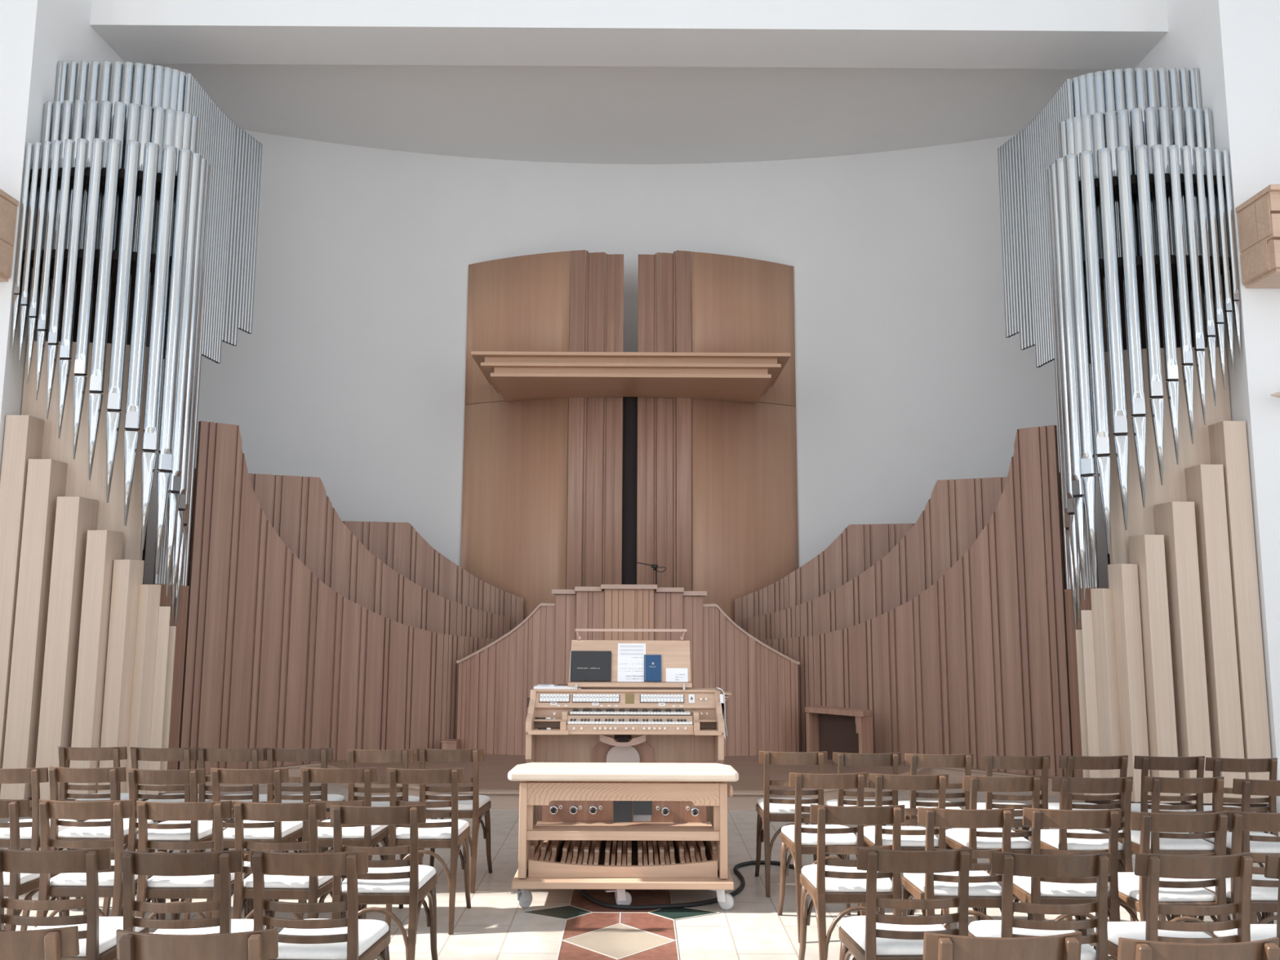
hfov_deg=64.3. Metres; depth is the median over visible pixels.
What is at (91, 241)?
pipe
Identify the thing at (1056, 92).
pipe
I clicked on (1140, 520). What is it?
panel
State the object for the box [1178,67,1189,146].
pipe
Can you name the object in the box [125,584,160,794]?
pipe
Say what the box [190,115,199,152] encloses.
pipe
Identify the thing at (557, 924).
floor
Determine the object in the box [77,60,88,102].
pipe
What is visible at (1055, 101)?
pipe
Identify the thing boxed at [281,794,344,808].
cushion
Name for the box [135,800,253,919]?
bentwood chair
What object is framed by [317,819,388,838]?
cushion
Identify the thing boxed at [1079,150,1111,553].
pipe
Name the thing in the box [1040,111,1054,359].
pipe
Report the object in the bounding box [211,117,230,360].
pipe
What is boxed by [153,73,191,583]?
pipe
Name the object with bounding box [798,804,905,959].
bentwood chair
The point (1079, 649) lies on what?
pipe
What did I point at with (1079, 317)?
pipe
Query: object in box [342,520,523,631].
slatted screen
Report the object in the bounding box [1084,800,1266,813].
plinth
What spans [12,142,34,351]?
pipe
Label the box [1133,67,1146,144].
pipe
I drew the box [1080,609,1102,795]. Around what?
pipe
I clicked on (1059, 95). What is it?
pipe
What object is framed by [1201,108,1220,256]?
pipe
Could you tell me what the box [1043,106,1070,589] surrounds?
pipe
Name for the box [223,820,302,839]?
cushion
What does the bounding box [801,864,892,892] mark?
cushion
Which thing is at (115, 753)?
bentwood chair
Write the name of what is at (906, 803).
cushion
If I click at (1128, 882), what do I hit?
cushion
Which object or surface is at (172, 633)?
pipe
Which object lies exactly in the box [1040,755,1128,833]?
bentwood chair
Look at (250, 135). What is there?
pipe
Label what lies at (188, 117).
pipe
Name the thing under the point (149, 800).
cushion
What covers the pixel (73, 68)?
pipe
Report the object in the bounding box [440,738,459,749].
wooden box
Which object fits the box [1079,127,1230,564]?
rack
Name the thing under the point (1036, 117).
pipe
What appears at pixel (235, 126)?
pipe
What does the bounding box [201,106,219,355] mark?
pipe
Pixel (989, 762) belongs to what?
bentwood chair
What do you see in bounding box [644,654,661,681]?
blue hymnal
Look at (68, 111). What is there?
pipe
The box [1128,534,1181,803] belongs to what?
pipe
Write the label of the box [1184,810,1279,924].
bentwood chair
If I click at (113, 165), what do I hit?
pipe
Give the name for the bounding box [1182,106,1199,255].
pipe
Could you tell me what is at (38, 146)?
pipe
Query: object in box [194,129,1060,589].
wall
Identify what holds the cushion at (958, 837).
on the bentwood chair at (984, 838)
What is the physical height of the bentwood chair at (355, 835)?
0.833 m
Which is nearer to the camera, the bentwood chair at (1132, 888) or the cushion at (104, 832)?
the bentwood chair at (1132, 888)
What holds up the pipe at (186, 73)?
on the rack at (122, 171)
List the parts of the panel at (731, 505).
panel, panel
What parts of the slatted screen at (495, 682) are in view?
wing panel, panel, panel, panel, panel, panel, wing panel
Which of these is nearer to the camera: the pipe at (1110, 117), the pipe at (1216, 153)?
the pipe at (1216, 153)
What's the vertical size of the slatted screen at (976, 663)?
3.328 m
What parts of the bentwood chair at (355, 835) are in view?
leg, rail, seat, leg, leg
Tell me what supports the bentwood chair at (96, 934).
on the floor
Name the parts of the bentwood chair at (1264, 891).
leg, seat, rail, leg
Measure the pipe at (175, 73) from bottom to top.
1.933 m
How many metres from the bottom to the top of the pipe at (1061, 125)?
1.448 m
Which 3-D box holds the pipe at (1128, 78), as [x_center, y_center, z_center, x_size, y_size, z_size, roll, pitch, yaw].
[4.529,-2.848,9.332,0.085,1.933,0.085,0,-8,0]
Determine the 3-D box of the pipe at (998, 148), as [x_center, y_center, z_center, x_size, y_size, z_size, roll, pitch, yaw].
[3.884,-2.546,10.875,0.043,2.101,0.041,0,-8,0]
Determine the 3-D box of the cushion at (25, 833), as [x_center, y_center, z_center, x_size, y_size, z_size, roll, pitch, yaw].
[-3.312,1.891,5.524,0.382,0.033,0.386,0,-8,0]
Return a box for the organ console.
[511,628,733,910]
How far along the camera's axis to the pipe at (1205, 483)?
8.47 m
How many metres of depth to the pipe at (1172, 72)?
9.39 m
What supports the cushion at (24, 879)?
on the bentwood chair at (15, 884)
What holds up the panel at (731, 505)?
on the podium
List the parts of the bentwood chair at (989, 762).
leg, rail, seat, leg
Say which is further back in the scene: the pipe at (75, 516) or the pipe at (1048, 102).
the pipe at (1048, 102)
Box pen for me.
[535,717,551,719]
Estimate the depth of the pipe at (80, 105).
9.09 m
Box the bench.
[507,762,738,879]
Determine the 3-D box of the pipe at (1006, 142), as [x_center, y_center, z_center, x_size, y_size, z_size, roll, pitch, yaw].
[3.917,-2.565,10.734,0.043,2.101,0.041,0,-8,0]
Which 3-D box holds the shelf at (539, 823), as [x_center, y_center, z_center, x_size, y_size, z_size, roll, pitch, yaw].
[-0.097,2.084,6.112,1.060,0.025,0.230,0,-8,0]
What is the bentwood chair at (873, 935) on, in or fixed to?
on the floor
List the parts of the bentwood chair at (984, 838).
leg, leg, seat, rail, leg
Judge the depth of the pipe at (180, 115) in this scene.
9.28 m
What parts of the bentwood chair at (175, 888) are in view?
leg, leg, rail, seat, leg, leg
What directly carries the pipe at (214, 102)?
on the panel at (175, 727)
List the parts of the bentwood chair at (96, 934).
leg, rail, leg, seat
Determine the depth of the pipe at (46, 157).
8.73 m
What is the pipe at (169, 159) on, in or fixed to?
attached to the rack at (122, 171)
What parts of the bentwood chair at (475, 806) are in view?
leg, leg, rail, seat, leg, leg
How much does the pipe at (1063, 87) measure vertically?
4.767 m
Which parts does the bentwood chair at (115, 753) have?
leg, rail, leg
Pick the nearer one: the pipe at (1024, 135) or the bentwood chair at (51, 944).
the bentwood chair at (51, 944)
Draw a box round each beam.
[89,0,1168,69]
[471,351,791,403]
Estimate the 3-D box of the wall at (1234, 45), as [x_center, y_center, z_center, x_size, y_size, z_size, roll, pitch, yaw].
[6.728,-1.665,11.280,3.120,9.600,4.940,0,-8,0]
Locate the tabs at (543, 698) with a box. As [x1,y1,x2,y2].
[538,693,569,702]
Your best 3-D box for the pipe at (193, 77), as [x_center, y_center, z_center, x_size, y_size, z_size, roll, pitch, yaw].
[-4.240,-1.444,9.301,0.043,4.767,0.041,0,-8,0]
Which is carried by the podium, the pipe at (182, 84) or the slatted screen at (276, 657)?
the slatted screen at (276, 657)
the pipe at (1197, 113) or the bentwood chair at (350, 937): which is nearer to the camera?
the bentwood chair at (350, 937)
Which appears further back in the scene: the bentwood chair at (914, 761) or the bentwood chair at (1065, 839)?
the bentwood chair at (914, 761)
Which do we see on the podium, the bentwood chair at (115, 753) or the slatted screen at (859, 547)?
the slatted screen at (859, 547)
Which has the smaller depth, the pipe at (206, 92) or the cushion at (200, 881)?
the cushion at (200, 881)
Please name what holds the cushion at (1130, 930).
on the bentwood chair at (1153, 866)
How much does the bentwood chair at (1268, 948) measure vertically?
0.833 m
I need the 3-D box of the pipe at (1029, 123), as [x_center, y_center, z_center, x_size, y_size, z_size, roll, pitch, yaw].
[4.006,-2.403,10.282,0.043,2.541,0.041,0,-8,0]
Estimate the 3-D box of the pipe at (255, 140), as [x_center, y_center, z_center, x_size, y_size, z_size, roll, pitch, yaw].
[-4.118,-2.595,10.749,0.043,2.101,0.041,0,-8,0]
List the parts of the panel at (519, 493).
panel, panel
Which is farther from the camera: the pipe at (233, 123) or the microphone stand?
the microphone stand
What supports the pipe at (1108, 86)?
on the rack at (1133, 176)
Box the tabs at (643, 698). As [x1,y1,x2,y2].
[640,694,684,702]
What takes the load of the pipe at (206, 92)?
on the panel at (175, 727)
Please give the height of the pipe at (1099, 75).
1.933 m
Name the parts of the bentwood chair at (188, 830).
leg, rail, seat, leg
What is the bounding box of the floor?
[0,782,1279,959]
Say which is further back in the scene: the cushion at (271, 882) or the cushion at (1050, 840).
the cushion at (1050, 840)
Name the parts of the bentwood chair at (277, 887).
leg, leg, rail, seat, leg, leg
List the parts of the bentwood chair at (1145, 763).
leg, rail, leg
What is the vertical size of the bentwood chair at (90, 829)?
0.833 m
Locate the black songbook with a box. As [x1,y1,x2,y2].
[569,650,611,681]
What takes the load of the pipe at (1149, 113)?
on the rack at (1133, 176)
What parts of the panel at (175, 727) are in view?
panel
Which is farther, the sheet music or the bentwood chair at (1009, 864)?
the sheet music
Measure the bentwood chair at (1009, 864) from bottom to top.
0.833 m
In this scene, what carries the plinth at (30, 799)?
on the floor
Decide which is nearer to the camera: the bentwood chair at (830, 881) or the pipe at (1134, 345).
the bentwood chair at (830, 881)
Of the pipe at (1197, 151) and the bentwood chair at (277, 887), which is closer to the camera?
the bentwood chair at (277, 887)
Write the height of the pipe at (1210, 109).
1.448 m
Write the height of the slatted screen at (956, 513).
2.946 m
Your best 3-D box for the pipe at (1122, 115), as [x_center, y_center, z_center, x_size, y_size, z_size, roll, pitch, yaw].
[4.378,-2.628,9.158,0.105,1.448,0.105,0,-8,0]
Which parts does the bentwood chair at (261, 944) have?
leg, leg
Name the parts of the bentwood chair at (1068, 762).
leg, rail, leg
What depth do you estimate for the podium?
9.67 m
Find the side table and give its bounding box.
[804,705,873,759]
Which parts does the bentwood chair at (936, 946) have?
leg, leg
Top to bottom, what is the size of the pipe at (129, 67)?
1.933 m
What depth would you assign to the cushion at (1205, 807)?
6.18 m
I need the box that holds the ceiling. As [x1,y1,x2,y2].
[152,63,1107,164]
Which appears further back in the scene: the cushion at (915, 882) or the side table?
the side table
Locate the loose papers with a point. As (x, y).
(539, 686)
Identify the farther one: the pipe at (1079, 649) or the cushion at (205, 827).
the pipe at (1079, 649)
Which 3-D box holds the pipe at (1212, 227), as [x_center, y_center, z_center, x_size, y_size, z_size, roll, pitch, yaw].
[4.963,-1.833,8.782,0.063,2.149,0.063,0,-8,0]
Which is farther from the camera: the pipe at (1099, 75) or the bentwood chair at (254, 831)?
the pipe at (1099, 75)
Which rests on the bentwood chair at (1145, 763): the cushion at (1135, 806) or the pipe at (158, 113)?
the cushion at (1135, 806)
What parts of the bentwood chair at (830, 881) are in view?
leg, leg, seat, rail, leg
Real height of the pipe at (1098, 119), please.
1.448 m
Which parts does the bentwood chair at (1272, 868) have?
rail, leg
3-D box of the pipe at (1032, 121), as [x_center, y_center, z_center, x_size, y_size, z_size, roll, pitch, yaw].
[4.010,-2.409,10.235,0.043,2.541,0.041,0,-8,0]
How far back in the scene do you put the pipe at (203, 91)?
9.80 m
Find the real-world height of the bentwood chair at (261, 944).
0.833 m
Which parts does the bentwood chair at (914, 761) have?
seat, leg, rail, leg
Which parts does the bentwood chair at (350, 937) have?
leg, rail, seat, leg, leg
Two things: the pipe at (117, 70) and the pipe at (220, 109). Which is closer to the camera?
the pipe at (117, 70)
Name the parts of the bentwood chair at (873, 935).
leg, leg, seat, rail, leg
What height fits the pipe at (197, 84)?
4.767 m
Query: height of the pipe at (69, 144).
2.462 m
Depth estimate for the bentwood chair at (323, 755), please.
6.13 m
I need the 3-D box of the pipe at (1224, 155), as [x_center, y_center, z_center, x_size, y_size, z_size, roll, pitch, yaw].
[5.135,-1.971,8.832,0.053,1.862,0.053,0,-8,0]
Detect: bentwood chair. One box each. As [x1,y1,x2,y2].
[0,767,80,930]
[0,799,69,931]
[0,847,149,959]
[0,925,79,959]
[35,799,165,927]
[46,766,155,916]
[57,746,148,850]
[115,928,278,959]
[120,848,266,934]
[121,768,228,919]
[126,746,212,853]
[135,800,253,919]
[196,747,274,852]
[204,767,306,928]
[231,800,346,928]
[249,848,391,959]
[265,747,345,853]
[297,767,389,919]
[329,804,437,959]
[345,748,422,865]
[385,767,471,934]
[417,747,492,893]
[755,751,826,897]
[777,772,867,942]
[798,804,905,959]
[825,751,902,898]
[838,847,973,959]
[857,773,950,929]
[890,753,973,899]
[902,806,1014,928]
[923,931,1081,959]
[940,775,1044,920]
[968,850,1111,959]
[977,755,1050,875]
[1000,807,1120,935]
[1027,776,1137,921]
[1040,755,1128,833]
[1092,852,1253,959]
[1107,811,1227,934]
[1115,755,1204,833]
[1117,776,1231,921]
[1117,937,1279,959]
[1184,757,1278,836]
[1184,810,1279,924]
[1198,778,1279,924]
[1211,854,1279,947]
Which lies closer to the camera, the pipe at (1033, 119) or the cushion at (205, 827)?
the cushion at (205, 827)
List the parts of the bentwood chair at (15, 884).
leg, rail, seat, leg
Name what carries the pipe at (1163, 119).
on the rack at (1133, 176)
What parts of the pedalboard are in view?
board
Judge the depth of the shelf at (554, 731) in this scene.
6.45 m
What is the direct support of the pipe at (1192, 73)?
on the rack at (1133, 176)
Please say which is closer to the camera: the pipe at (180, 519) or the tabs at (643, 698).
the tabs at (643, 698)
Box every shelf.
[532,825,714,831]
[533,727,715,734]
[535,821,711,826]
[720,691,731,694]
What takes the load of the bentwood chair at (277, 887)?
on the floor
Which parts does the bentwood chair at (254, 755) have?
leg, rail, leg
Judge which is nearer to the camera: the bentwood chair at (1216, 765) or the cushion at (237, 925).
the cushion at (237, 925)
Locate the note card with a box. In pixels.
[666,667,688,681]
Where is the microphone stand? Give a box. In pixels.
[636,562,666,584]
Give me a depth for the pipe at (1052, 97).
9.88 m
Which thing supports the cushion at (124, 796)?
on the bentwood chair at (115, 753)
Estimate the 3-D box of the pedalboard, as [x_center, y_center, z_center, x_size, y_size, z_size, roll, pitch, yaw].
[-0.097,2.217,6.120,1.102,0.151,0.720,0,-8,0]
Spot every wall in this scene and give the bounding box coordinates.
[0,0,164,583]
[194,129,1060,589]
[1089,0,1279,813]
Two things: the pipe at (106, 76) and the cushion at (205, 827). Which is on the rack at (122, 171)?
the pipe at (106, 76)
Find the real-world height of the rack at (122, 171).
6.200 m
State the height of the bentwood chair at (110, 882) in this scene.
0.833 m
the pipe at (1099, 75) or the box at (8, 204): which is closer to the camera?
the box at (8, 204)
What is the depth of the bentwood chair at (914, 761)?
5.99 m
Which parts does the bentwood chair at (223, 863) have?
leg, rail, leg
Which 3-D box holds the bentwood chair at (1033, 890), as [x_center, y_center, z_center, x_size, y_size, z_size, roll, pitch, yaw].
[1.837,1.831,4.465,0.406,0.833,0.518,0,-8,2]
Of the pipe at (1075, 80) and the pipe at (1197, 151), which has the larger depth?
the pipe at (1075, 80)
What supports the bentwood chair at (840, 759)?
on the floor
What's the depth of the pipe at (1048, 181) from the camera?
9.03 m
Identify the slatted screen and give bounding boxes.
[177,421,493,773]
[186,467,510,641]
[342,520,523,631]
[456,584,799,756]
[734,523,915,632]
[747,472,1066,643]
[764,425,1074,777]
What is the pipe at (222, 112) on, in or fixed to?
attached to the rack at (122, 171)
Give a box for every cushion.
[0,818,77,839]
[3,871,39,885]
[32,916,144,956]
[49,859,137,886]
[57,818,153,838]
[75,792,145,800]
[137,820,226,840]
[146,793,212,802]
[147,861,250,888]
[152,919,266,934]
[211,794,274,809]
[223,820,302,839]
[244,873,333,888]
[275,918,388,959]
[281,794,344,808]
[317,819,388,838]
[342,864,435,893]
[371,795,419,806]
[396,819,468,839]
[426,794,489,810]
[756,797,817,814]
[781,824,856,845]
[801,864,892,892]
[826,799,888,806]
[840,915,946,955]
[863,826,937,847]
[897,800,961,817]
[903,871,1001,897]
[945,827,1031,848]
[968,920,1096,959]
[977,802,1026,819]
[1013,875,1108,897]
[1040,802,1106,809]
[1040,829,1122,850]
[1093,921,1213,946]
[1107,872,1215,902]
[1115,803,1186,812]
[1118,830,1213,850]
[1184,804,1240,811]
[1187,874,1279,901]
[1203,831,1279,853]
[1213,924,1276,941]
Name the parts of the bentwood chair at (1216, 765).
leg, rail, leg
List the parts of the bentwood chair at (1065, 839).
leg, seat, rail, leg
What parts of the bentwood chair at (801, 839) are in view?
leg, leg, seat, rail, leg, leg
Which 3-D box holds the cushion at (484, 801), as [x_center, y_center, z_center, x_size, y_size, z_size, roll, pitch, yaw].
[-1.148,2.011,6.356,0.382,0.033,0.386,0,-8,1]
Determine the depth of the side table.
10.58 m
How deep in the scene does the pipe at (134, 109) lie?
9.15 m
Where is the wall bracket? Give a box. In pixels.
[1270,391,1279,397]
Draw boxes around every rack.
[23,167,177,583]
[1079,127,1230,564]
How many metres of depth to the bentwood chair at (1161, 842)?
5.16 m
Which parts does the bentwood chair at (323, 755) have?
leg, rail, leg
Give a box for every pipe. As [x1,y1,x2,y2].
[0,414,44,792]
[0,458,67,799]
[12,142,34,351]
[18,142,42,366]
[26,141,52,383]
[33,101,53,249]
[35,139,62,400]
[35,496,97,799]
[40,102,45,143]
[43,100,63,249]
[46,138,75,419]
[53,100,74,248]
[54,61,61,101]
[57,61,68,138]
[57,137,88,438]
[66,60,78,139]
[66,99,85,248]
[66,529,123,799]
[72,137,105,459]
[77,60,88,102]
[80,99,99,248]
[88,61,100,101]
[88,138,122,479]
[96,61,112,137]
[97,100,112,248]
[97,559,144,793]
[106,140,141,502]
[110,61,124,138]
[111,101,127,250]
[116,62,134,250]
[117,102,140,250]
[124,142,159,525]
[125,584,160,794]
[132,62,144,105]
[133,104,153,252]
[141,144,177,549]
[142,63,154,106]
[146,606,170,795]
[151,65,164,108]
[151,106,164,253]
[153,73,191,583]
[155,108,175,251]
[156,148,192,573]
[158,75,194,583]
[158,626,176,794]
[160,66,172,109]
[160,78,196,584]
[163,81,198,584]
[165,152,201,596]
[168,86,203,584]
[169,68,180,111]
[170,88,204,584]
[170,110,185,256]
[171,158,207,617]
[173,163,210,631]
[177,71,186,111]
[181,98,213,585]
[182,101,215,585]
[182,112,192,150]
[183,73,186,111]
[185,103,217,586]
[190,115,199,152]
[196,84,200,117]
[200,91,207,158]
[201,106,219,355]
[201,108,222,356]
[203,93,208,158]
[204,96,211,159]
[204,111,223,357]
[206,112,226,359]
[208,115,228,359]
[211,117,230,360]
[213,120,232,362]
[216,121,235,363]
[222,124,236,341]
[222,126,239,342]
[226,128,243,343]
[229,130,245,344]
[232,133,248,346]
[237,134,252,328]
[239,137,254,329]
[242,138,257,331]
[244,141,259,333]
[248,142,262,333]
[997,147,1009,337]
[1000,145,1013,336]
[1002,143,1015,335]
[1004,141,1017,333]
[1008,139,1019,333]
[1010,137,1025,350]
[1013,135,1027,348]
[1016,133,1031,347]
[1019,130,1034,346]
[1022,128,1035,345]
[1024,126,1040,367]
[1026,124,1042,366]
[1028,122,1044,365]
[1031,120,1047,364]
[1032,117,1049,363]
[1035,115,1052,361]
[1037,113,1054,360]
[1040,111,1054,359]
[1041,108,1068,589]
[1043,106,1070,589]
[1045,103,1071,589]
[1046,168,1077,634]
[1047,101,1053,164]
[1049,98,1054,163]
[1049,163,1079,620]
[1051,96,1057,159]
[1053,93,1081,588]
[1054,157,1085,599]
[1055,91,1082,588]
[1057,88,1086,588]
[1058,120,1066,157]
[1059,86,1088,588]
[1062,84,1091,587]
[1063,81,1093,587]
[1064,117,1074,155]
[1064,153,1095,577]
[1066,78,1098,587]
[1071,76,1079,116]
[1071,79,1073,117]
[1072,115,1084,260]
[1075,629,1090,795]
[1078,74,1088,115]
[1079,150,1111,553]
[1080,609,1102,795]
[1081,114,1100,258]
[1085,72,1096,115]
[1090,588,1121,801]
[1092,111,1106,258]
[1093,71,1105,113]
[1096,147,1128,530]
[1103,69,1115,111]
[1103,110,1121,257]
[1107,564,1151,802]
[1112,68,1124,111]
[1115,146,1146,507]
[1116,109,1137,255]
[1123,67,1138,255]
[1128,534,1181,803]
[1129,107,1144,255]
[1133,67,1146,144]
[1133,144,1164,484]
[1143,106,1158,254]
[1145,66,1159,144]
[1150,144,1178,464]
[1154,501,1213,804]
[1156,67,1170,131]
[1157,106,1173,254]
[1166,144,1193,444]
[1168,67,1179,108]
[1170,106,1186,254]
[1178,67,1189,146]
[1179,145,1205,425]
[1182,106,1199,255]
[1184,464,1245,804]
[1188,67,1198,142]
[1192,107,1210,255]
[1192,146,1216,406]
[1195,67,1201,107]
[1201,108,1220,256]
[1202,147,1225,389]
[1208,420,1271,804]
[1209,109,1214,150]
[1213,148,1233,373]
[1221,149,1240,357]
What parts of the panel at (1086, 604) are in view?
panel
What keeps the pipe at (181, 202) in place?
attached to the rack at (122, 171)
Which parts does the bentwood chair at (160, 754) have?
leg, rail, leg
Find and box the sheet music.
[617,643,645,681]
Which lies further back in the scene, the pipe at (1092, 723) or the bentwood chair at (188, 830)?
the pipe at (1092, 723)
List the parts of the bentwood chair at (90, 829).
leg, rail, seat, leg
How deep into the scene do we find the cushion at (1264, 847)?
5.20 m
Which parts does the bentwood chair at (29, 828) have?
seat, rail, leg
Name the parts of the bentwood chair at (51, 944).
leg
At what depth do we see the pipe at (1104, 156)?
8.71 m
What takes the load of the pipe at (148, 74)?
on the rack at (122, 171)
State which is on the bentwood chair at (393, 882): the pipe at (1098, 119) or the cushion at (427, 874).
the cushion at (427, 874)
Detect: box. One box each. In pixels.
[0,188,18,281]
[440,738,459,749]
[1235,184,1279,288]
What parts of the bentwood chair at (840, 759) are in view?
leg, rail, leg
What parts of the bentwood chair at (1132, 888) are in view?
leg, seat, rail, leg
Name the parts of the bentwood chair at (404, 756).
leg, rail, leg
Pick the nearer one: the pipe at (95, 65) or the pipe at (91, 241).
the pipe at (91, 241)
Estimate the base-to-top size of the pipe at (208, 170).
4.240 m
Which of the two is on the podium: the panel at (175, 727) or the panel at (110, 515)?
the panel at (175, 727)
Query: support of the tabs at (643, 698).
on the organ console
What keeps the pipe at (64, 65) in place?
on the rack at (122, 171)
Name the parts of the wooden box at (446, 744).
lid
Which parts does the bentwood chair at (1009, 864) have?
leg, rail, leg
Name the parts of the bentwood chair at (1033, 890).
leg, seat, rail, leg, leg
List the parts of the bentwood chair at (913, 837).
leg, leg, seat, rail, leg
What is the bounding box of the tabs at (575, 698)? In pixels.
[572,694,619,702]
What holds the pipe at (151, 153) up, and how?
attached to the rack at (122, 171)
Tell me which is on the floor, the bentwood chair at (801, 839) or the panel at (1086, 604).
the bentwood chair at (801, 839)
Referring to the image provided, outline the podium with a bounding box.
[164,751,1084,810]
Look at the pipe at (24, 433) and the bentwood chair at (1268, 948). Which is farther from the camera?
the pipe at (24, 433)
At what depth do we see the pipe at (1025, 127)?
10.36 m
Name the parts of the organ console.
knee panel, octagonal panel, brass plate, key rail, paper strip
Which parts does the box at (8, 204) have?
board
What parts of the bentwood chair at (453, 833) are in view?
leg, leg, rail, seat, leg, leg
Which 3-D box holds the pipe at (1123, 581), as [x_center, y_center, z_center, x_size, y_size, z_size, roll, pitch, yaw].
[4.091,1.679,8.518,0.169,1.943,0.160,3,-8,-18]
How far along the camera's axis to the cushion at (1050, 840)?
5.26 m
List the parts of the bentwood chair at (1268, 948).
leg, leg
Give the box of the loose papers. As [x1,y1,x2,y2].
[533,684,575,688]
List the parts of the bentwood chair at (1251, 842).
leg, seat, leg, rail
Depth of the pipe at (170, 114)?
9.25 m
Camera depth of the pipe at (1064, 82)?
9.59 m
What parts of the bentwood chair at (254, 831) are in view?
leg, rail, seat, leg, leg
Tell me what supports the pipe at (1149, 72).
on the rack at (1133, 176)
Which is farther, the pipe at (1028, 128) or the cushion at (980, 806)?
the pipe at (1028, 128)
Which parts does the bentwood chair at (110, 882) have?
leg, rail, seat, leg, leg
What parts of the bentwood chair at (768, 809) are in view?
leg, leg, seat, rail, leg, leg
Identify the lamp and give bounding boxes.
[574,628,687,640]
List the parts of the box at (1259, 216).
board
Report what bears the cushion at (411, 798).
on the bentwood chair at (404, 756)
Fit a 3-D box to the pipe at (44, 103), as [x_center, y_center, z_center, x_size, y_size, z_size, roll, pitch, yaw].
[-5.345,-2.675,9.097,0.060,1.448,0.060,0,-8,0]
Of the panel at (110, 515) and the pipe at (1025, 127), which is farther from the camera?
the pipe at (1025, 127)
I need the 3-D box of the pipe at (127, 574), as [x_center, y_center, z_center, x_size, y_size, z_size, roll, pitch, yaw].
[-4.323,1.641,8.484,0.169,1.943,0.160,-2,-8,18]
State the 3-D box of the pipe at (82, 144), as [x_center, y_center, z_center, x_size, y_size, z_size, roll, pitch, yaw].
[-4.842,-1.647,8.672,0.090,2.626,0.090,0,-8,0]
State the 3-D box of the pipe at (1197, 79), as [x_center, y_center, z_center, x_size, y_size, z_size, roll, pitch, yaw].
[5.147,-2.848,9.320,0.059,1.933,0.059,0,-8,0]
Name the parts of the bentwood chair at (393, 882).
leg, rail, seat, leg, leg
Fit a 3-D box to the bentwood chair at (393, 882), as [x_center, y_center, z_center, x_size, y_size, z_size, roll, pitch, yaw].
[-1.120,1.821,4.480,0.406,0.833,0.518,0,-8,-1]
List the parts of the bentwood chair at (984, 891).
leg, leg, seat, rail, leg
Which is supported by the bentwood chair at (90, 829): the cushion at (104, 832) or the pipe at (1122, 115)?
the cushion at (104, 832)
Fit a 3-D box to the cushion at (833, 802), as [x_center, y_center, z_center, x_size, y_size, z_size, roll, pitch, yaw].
[1.353,2.006,6.249,0.382,0.033,0.386,0,-8,1]
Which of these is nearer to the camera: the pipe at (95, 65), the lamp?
the lamp
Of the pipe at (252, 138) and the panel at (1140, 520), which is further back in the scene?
the pipe at (252, 138)
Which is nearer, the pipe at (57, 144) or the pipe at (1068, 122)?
the pipe at (57, 144)
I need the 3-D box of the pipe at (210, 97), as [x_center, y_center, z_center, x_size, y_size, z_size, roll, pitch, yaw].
[-4.239,-1.394,9.678,0.043,4.767,0.041,0,-8,0]
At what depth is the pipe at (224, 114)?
10.14 m
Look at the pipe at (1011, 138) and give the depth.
10.61 m
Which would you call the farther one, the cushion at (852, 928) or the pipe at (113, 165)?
the pipe at (113, 165)
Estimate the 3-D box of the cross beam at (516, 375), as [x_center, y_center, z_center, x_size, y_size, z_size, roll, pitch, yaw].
[-0.105,-1.196,12.137,3.578,0.277,1.505,0,-8,0]
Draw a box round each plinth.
[26,793,164,811]
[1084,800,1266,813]
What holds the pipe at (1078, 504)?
attached to the rack at (1133, 176)
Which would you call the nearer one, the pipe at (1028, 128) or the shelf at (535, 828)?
the shelf at (535, 828)
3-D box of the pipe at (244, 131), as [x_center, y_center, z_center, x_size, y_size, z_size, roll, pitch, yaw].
[-4.166,-2.523,10.548,0.043,2.297,0.041,0,-8,0]
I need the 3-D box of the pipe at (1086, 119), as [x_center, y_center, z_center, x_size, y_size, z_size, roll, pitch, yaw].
[4.093,-2.616,9.253,0.105,1.448,0.105,0,-8,0]
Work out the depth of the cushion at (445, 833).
5.43 m
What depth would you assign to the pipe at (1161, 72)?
9.39 m
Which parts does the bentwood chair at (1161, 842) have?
leg, leg, seat, rail, leg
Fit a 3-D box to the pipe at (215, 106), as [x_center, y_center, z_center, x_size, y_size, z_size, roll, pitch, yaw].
[-4.238,-1.375,9.819,0.043,4.767,0.041,0,-8,0]
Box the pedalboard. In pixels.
[527,840,719,877]
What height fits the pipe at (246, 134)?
2.297 m
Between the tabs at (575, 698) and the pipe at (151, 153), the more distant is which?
the pipe at (151, 153)
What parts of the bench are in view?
post, seat, rail, rail, post, height knob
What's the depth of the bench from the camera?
5.77 m
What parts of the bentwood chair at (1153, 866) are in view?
seat, leg, rail, leg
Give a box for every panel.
[21,341,148,559]
[142,583,189,769]
[460,249,637,620]
[636,250,798,622]
[1064,587,1108,777]
[1105,346,1231,564]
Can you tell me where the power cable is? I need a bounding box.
[578,860,803,910]
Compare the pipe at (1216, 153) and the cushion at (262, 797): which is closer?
the cushion at (262, 797)

